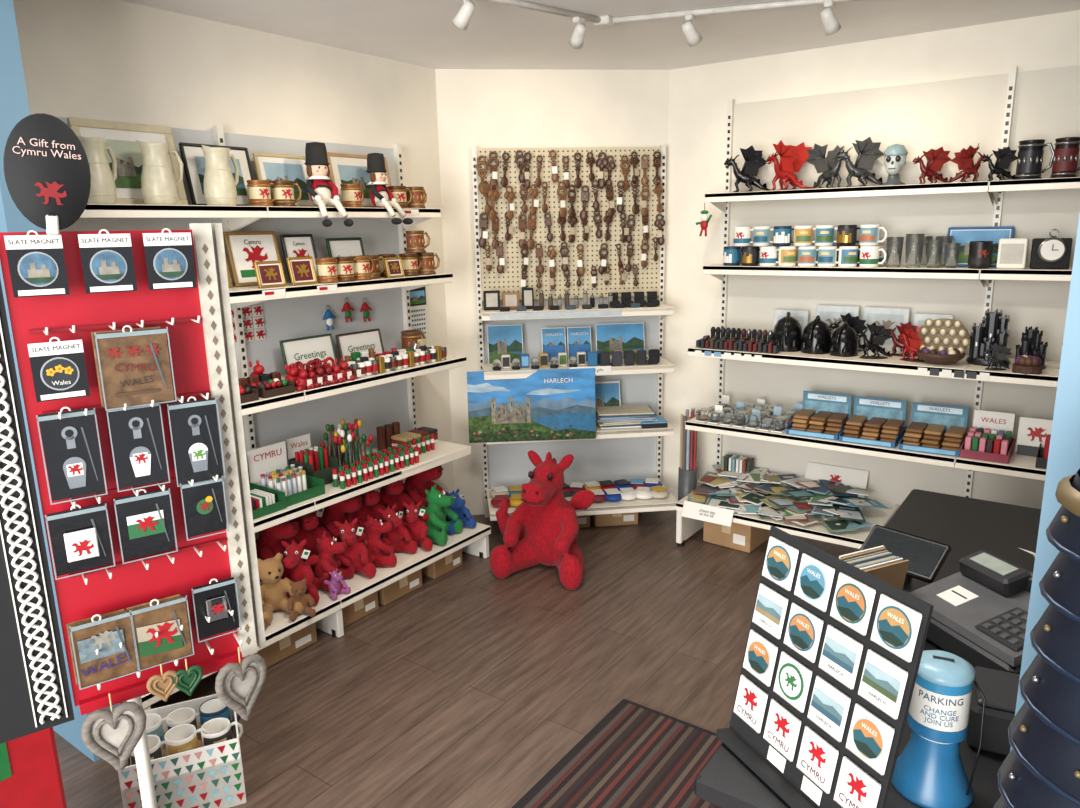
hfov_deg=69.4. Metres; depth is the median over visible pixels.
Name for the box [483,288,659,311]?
cases
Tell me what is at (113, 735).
heart decoration
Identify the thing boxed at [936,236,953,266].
glass tumbler
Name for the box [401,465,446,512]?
dragon
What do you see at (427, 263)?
tankard
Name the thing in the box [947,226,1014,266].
picture frame
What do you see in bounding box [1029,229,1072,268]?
clock
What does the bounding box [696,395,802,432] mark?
boxes
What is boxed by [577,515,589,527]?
cardboard box
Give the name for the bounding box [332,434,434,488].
tubes
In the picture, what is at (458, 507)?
dragon
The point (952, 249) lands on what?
glass tumbler
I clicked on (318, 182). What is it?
doll
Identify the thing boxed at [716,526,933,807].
display board
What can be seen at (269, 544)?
dragon
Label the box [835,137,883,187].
figurine
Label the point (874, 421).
tray
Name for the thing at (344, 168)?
picture frame
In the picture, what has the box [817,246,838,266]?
coffee mug
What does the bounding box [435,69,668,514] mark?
wall
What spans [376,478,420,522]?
dragon
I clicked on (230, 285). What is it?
picture frame
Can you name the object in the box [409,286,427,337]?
calendar
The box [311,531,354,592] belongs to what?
dragon
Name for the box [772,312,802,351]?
ornament
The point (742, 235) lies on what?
coffee mug
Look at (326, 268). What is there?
tankard
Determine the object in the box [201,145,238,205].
ceramic jug
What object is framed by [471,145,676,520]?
shelving unit
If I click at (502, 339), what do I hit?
print
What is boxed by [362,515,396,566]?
dragon
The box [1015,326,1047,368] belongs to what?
ornament
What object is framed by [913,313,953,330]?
plaque
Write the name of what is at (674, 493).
baseboard
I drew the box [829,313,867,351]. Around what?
figurine
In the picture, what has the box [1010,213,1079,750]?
wall
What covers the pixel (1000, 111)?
shelving unit
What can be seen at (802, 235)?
coffee mug
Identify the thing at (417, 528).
dragon
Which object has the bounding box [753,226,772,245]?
coffee mug
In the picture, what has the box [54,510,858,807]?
floor
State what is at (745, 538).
cardboard box
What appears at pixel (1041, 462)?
basket
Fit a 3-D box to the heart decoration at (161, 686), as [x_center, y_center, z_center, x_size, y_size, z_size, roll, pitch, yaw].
[-0.658,0.486,1.361,0.053,0.074,0.009,-10,15,-35]
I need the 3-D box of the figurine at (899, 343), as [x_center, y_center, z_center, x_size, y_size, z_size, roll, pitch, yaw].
[1.630,-0.287,3.475,0.130,0.150,0.130,-3,13,-9]
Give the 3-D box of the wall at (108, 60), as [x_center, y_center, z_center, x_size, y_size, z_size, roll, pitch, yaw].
[-1.180,-0.329,3.392,0.100,2.400,2.200,8,16,35]
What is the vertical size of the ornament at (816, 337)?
0.171 m
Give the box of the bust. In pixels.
[881,144,907,185]
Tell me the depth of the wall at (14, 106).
2.07 m
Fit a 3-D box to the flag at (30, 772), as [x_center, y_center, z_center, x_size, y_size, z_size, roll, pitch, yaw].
[-1.223,0.898,1.651,0.305,0.770,0.300,8,16,35]
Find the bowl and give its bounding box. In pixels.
[1012,355,1042,374]
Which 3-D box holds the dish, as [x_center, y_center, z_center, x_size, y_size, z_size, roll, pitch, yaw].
[1.689,-0.262,3.273,0.201,0.182,0.188,8,16,35]
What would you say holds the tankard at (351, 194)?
on the shelving unit at (290, 311)
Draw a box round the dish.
[916,318,970,363]
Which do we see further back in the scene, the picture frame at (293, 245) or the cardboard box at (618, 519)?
the cardboard box at (618, 519)
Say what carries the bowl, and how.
on the shelving unit at (1000, 111)
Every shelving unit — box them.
[30,114,490,710]
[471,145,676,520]
[675,65,1079,548]
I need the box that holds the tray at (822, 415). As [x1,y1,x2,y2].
[786,391,851,439]
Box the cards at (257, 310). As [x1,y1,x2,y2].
[231,305,264,343]
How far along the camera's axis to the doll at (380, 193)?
3.39 m
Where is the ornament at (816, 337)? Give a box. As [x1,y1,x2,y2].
[801,315,831,353]
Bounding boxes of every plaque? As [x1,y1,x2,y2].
[253,260,286,287]
[286,256,317,285]
[383,257,404,278]
[773,309,808,333]
[815,305,859,336]
[860,307,909,351]
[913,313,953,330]
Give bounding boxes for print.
[467,368,595,442]
[487,324,522,364]
[541,327,565,362]
[567,326,591,361]
[595,322,644,359]
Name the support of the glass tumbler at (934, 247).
on the shelving unit at (1000, 111)
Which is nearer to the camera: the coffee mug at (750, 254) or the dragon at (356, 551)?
the dragon at (356, 551)
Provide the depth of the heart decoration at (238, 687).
1.43 m
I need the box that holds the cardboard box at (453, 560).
[421,548,461,578]
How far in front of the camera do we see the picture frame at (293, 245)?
3.29 m
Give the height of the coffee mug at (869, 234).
0.092 m
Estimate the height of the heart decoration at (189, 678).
0.074 m
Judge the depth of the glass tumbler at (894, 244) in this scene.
3.41 m
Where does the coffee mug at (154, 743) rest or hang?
in the gift box at (210, 776)
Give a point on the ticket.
(960, 374)
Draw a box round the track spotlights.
[452,0,859,48]
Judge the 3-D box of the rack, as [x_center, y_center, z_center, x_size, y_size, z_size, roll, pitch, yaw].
[0.722,0.410,1.739,0.150,0.168,0.111,-7,14,-23]
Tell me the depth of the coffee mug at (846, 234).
3.48 m
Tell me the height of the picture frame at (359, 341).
0.149 m
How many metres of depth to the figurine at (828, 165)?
3.55 m
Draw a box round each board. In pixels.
[0,279,74,743]
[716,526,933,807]
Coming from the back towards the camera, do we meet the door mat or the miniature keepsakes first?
the miniature keepsakes
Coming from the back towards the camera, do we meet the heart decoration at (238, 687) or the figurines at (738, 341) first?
the figurines at (738, 341)
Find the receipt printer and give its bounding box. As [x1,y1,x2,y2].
[966,666,1019,755]
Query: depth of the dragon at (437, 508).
3.67 m
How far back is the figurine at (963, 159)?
3.21 m
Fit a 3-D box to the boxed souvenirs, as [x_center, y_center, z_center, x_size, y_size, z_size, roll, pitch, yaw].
[-0.654,0.154,3.839,0.150,0.120,0.279,8,16,35]
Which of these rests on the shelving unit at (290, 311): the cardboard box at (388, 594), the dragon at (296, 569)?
the dragon at (296, 569)
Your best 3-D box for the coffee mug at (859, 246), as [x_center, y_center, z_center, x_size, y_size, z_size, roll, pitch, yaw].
[1.455,-0.688,3.615,0.084,0.092,0.107,-5,13,-18]
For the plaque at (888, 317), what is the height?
0.199 m
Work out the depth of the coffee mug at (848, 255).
3.50 m
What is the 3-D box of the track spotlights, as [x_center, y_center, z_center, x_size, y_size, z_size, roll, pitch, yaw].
[0.571,-1.401,2.837,2.201,0.130,0.606,-2,13,-5]
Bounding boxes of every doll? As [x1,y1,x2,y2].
[304,142,353,226]
[366,153,412,224]
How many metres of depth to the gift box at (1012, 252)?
3.16 m
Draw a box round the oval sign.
[3,113,90,235]
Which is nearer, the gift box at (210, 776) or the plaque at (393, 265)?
the gift box at (210, 776)
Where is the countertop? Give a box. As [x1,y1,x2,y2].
[694,489,1040,807]
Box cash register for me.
[909,548,1035,673]
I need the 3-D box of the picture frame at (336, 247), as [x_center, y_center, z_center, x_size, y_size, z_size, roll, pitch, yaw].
[-0.862,-0.655,3.497,0.051,0.178,0.200,8,16,35]
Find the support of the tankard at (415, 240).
on the tankard at (409, 260)
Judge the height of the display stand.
1.620 m
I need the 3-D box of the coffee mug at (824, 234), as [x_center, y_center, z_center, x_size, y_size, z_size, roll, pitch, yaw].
[1.310,-0.769,3.561,0.083,0.092,0.106,-11,16,-38]
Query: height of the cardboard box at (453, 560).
0.102 m
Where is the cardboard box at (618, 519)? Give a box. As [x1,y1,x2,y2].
[590,512,637,526]
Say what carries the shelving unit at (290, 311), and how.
on the floor
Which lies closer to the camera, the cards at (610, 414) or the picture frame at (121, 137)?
the picture frame at (121, 137)
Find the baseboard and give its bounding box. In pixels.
[668,489,677,501]
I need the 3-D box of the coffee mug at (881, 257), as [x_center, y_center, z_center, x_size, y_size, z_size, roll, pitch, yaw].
[1.544,-0.680,3.571,0.106,0.092,0.084,-5,13,-17]
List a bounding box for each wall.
[0,0,119,761]
[13,0,453,492]
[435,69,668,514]
[663,10,1079,490]
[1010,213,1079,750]
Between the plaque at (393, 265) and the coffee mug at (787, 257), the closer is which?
the plaque at (393, 265)
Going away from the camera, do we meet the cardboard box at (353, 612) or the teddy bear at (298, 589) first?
the teddy bear at (298, 589)
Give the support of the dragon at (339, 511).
on the shelving unit at (290, 311)
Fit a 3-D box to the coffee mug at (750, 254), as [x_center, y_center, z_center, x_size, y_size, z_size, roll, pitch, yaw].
[1.022,-0.717,3.780,0.084,0.092,0.107,-3,13,-9]
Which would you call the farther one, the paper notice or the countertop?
the paper notice
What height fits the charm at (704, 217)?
0.162 m
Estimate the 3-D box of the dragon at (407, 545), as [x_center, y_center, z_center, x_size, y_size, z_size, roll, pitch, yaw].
[-0.666,0.572,3.543,0.191,0.228,0.190,-8,15,-30]
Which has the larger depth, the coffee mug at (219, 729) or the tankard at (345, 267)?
the tankard at (345, 267)
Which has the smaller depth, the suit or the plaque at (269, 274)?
the suit
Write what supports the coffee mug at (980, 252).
on the shelving unit at (1000, 111)
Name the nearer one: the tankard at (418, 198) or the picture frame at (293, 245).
the picture frame at (293, 245)
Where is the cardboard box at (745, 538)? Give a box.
[703,521,769,552]
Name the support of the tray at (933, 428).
on the shelving unit at (1000, 111)
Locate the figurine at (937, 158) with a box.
[912,146,951,183]
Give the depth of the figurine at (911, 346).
3.34 m
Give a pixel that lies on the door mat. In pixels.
(637, 755)
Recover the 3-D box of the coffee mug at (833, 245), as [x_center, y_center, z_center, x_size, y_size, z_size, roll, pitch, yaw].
[1.369,-0.699,3.671,0.084,0.092,0.107,0,13,3]
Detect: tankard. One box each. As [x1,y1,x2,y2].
[247,180,274,206]
[271,181,301,206]
[315,257,338,282]
[336,257,357,281]
[340,184,363,207]
[349,256,373,279]
[359,255,384,278]
[377,254,397,276]
[387,186,412,207]
[399,253,420,275]
[401,330,425,348]
[405,230,429,252]
[406,187,426,207]
[417,252,439,274]
[1013,139,1053,179]
[1050,137,1079,177]
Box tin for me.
[891,650,985,807]
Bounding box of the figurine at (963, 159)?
[945,145,987,182]
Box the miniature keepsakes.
[493,349,659,373]
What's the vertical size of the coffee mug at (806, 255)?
0.092 m
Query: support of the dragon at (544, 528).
on the floor
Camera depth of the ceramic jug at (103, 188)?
2.47 m
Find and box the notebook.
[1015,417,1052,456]
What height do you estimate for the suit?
1.800 m
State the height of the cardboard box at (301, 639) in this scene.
0.102 m
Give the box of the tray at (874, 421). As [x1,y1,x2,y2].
[839,396,906,447]
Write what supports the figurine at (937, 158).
on the shelving unit at (1000, 111)
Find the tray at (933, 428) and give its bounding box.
[899,402,968,456]
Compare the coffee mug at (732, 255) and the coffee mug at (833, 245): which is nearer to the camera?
the coffee mug at (833, 245)
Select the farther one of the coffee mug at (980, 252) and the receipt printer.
the coffee mug at (980, 252)
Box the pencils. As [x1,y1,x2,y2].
[286,419,372,484]
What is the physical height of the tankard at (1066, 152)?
0.155 m
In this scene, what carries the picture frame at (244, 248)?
on the shelving unit at (290, 311)
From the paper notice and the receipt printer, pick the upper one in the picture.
the paper notice
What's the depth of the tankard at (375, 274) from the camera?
3.42 m
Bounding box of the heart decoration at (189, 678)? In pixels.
[173,659,202,695]
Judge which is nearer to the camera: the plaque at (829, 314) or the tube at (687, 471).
the plaque at (829, 314)
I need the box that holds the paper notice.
[681,500,733,526]
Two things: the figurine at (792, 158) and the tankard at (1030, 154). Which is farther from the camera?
the figurine at (792, 158)
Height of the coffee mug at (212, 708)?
0.092 m
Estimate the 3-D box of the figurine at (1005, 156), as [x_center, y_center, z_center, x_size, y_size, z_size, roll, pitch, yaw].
[1.877,-0.968,3.161,0.120,0.138,0.118,-8,14,-27]
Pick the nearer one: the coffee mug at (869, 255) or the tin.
the tin
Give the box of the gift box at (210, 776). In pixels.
[118,694,245,807]
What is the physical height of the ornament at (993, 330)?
0.246 m
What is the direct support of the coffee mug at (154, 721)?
in the gift box at (210, 776)
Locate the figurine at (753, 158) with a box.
[724,146,770,191]
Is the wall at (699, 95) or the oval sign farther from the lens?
the wall at (699, 95)
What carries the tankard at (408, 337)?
on the shelving unit at (290, 311)
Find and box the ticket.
[918,368,989,379]
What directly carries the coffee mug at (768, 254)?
on the shelving unit at (1000, 111)
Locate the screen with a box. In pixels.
[859,524,950,592]
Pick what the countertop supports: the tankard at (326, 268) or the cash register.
the cash register
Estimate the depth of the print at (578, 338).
4.22 m
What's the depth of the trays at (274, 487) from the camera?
3.15 m
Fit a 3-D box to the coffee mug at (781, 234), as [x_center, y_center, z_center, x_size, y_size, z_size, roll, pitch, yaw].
[1.152,-0.791,3.675,0.107,0.092,0.084,11,17,43]
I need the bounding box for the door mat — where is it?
[512,699,721,807]
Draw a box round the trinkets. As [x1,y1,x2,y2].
[238,339,446,402]
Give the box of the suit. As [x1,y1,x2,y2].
[993,469,1079,807]
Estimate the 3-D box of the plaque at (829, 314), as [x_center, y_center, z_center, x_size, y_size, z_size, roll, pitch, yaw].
[1.423,-0.373,3.753,0.200,0.199,0.039,8,16,35]
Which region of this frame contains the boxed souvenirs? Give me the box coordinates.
[376,422,437,450]
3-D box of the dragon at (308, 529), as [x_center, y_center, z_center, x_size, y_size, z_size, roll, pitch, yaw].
[-0.999,0.562,3.372,0.282,0.336,0.281,-7,14,-25]
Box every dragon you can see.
[255,521,312,570]
[281,539,328,605]
[288,508,332,558]
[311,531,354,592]
[314,495,366,541]
[324,568,350,599]
[329,518,376,577]
[347,487,386,537]
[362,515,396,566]
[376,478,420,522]
[378,504,417,555]
[395,501,432,551]
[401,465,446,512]
[419,483,462,545]
[446,489,476,534]
[490,450,594,589]
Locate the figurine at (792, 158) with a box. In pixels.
[766,140,813,190]
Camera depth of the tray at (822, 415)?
3.69 m
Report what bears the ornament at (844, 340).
on the shelving unit at (1000, 111)
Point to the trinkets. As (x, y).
(258, 384)
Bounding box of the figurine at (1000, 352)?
[983,343,1011,369]
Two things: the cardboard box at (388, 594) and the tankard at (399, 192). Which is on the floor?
the cardboard box at (388, 594)
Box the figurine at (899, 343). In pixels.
[889,322,917,356]
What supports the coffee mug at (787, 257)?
on the shelving unit at (1000, 111)
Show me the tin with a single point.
(929, 772)
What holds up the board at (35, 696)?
attached to the display stand
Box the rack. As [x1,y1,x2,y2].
[839,545,908,589]
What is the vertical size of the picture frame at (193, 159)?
0.232 m
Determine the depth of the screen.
1.87 m
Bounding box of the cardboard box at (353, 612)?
[342,591,378,626]
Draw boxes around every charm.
[696,203,711,235]
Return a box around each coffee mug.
[130,735,164,764]
[146,713,174,748]
[165,724,208,755]
[166,707,198,737]
[199,697,240,726]
[201,718,242,746]
[723,246,741,265]
[733,227,752,245]
[741,246,759,265]
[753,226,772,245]
[759,246,778,265]
[773,226,793,245]
[778,246,797,266]
[794,226,815,245]
[798,246,817,266]
[815,225,837,245]
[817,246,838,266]
[833,245,838,265]
[836,225,859,245]
[838,246,859,266]
[855,245,860,265]
[859,224,886,245]
[859,246,886,267]
[878,245,886,265]
[968,241,998,268]
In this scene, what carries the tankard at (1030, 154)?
on the shelving unit at (1000, 111)
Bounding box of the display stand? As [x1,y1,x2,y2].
[0,223,265,807]
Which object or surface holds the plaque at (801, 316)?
attached to the shelving unit at (1000, 111)
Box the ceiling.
[121,0,1079,69]
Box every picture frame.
[67,117,187,204]
[179,142,253,205]
[223,231,281,286]
[225,254,232,287]
[252,152,315,206]
[279,333,337,374]
[280,234,316,282]
[325,237,364,256]
[327,152,391,207]
[335,328,383,359]
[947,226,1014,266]
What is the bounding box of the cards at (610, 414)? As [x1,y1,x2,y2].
[595,381,667,428]
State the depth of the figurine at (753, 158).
3.77 m
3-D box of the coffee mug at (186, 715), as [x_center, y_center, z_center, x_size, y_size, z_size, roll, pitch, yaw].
[-1.051,0.962,2.317,0.104,0.085,0.081,-2,13,-2]
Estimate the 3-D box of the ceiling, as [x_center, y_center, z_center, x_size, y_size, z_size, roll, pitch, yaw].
[0.409,-1.229,1.557,5.000,0.100,5.000,8,16,35]
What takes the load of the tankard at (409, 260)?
on the shelving unit at (290, 311)
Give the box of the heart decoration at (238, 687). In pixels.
[215,647,266,720]
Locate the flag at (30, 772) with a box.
[0,727,66,807]
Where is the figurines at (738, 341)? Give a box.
[695,327,782,359]
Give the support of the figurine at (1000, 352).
on the shelving unit at (1000, 111)
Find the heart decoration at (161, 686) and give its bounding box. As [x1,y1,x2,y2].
[146,664,178,701]
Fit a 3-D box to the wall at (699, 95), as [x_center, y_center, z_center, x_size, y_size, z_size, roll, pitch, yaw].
[2.182,-0.386,3.360,3.600,2.400,0.100,8,16,35]
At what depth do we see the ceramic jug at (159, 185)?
2.63 m
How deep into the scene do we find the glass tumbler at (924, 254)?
3.42 m
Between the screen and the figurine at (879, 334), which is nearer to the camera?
the screen
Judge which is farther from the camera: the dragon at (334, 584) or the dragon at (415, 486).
the dragon at (415, 486)
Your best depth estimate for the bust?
3.37 m
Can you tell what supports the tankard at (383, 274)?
on the shelving unit at (290, 311)
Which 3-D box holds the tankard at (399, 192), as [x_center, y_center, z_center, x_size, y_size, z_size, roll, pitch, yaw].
[-0.640,-0.940,3.551,0.114,0.100,0.094,-2,13,-3]
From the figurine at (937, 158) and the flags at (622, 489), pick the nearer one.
the figurine at (937, 158)
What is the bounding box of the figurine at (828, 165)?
[805,144,849,188]
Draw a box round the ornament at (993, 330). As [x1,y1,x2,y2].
[966,309,1010,366]
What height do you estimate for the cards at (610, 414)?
0.217 m
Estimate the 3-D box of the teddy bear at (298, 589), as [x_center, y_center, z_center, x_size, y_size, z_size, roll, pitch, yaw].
[-0.919,0.744,2.987,0.101,0.137,0.100,-7,14,-23]
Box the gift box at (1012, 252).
[996,238,1028,268]
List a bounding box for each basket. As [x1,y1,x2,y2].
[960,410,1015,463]
[1035,434,1050,468]
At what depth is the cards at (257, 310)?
3.23 m
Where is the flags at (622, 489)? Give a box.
[489,478,669,507]
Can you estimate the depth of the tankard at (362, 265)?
3.31 m
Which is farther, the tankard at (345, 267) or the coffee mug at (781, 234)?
the coffee mug at (781, 234)
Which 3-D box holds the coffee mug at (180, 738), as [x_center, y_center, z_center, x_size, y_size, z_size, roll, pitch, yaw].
[-1.010,0.978,2.228,0.106,0.092,0.083,-2,13,-6]
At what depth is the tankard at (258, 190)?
2.96 m
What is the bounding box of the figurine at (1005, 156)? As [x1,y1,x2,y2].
[981,146,1018,181]
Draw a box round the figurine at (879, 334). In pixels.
[856,322,892,358]
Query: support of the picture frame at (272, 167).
on the shelving unit at (290, 311)
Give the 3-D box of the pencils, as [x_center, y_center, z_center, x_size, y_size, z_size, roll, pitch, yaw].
[-0.910,0.200,3.416,0.174,0.227,0.347,8,16,35]
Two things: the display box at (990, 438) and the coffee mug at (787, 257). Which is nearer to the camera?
the display box at (990, 438)
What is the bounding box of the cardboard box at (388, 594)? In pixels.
[377,569,421,605]
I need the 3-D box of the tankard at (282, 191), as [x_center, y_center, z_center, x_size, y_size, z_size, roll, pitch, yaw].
[-1.007,-0.826,3.074,0.094,0.100,0.114,2,13,16]
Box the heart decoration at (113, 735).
[81,693,146,772]
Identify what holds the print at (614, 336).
on the shelving unit at (627, 454)
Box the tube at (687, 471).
[678,408,696,500]
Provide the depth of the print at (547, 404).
4.03 m
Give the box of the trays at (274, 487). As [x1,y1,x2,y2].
[247,441,324,519]
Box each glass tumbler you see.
[886,237,903,266]
[905,234,924,267]
[921,236,932,266]
[926,240,942,267]
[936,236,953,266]
[945,243,960,267]
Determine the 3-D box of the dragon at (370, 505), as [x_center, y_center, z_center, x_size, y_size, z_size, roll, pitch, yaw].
[-0.806,0.495,3.633,0.290,0.346,0.289,-8,15,-30]
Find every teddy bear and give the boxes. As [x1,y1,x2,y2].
[257,553,303,623]
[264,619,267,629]
[287,579,315,620]
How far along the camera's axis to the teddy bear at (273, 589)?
2.98 m
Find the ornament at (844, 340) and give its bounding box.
[829,321,857,356]
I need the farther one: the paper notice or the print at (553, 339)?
the print at (553, 339)
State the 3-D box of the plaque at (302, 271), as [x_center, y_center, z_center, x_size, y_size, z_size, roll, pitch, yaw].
[-0.948,-0.531,3.108,0.036,0.110,0.120,8,16,35]
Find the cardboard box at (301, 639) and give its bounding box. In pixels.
[255,622,316,667]
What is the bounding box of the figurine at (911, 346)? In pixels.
[898,327,924,361]
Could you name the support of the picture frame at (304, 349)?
on the shelving unit at (290, 311)
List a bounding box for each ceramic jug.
[77,135,116,203]
[135,140,182,204]
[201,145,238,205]

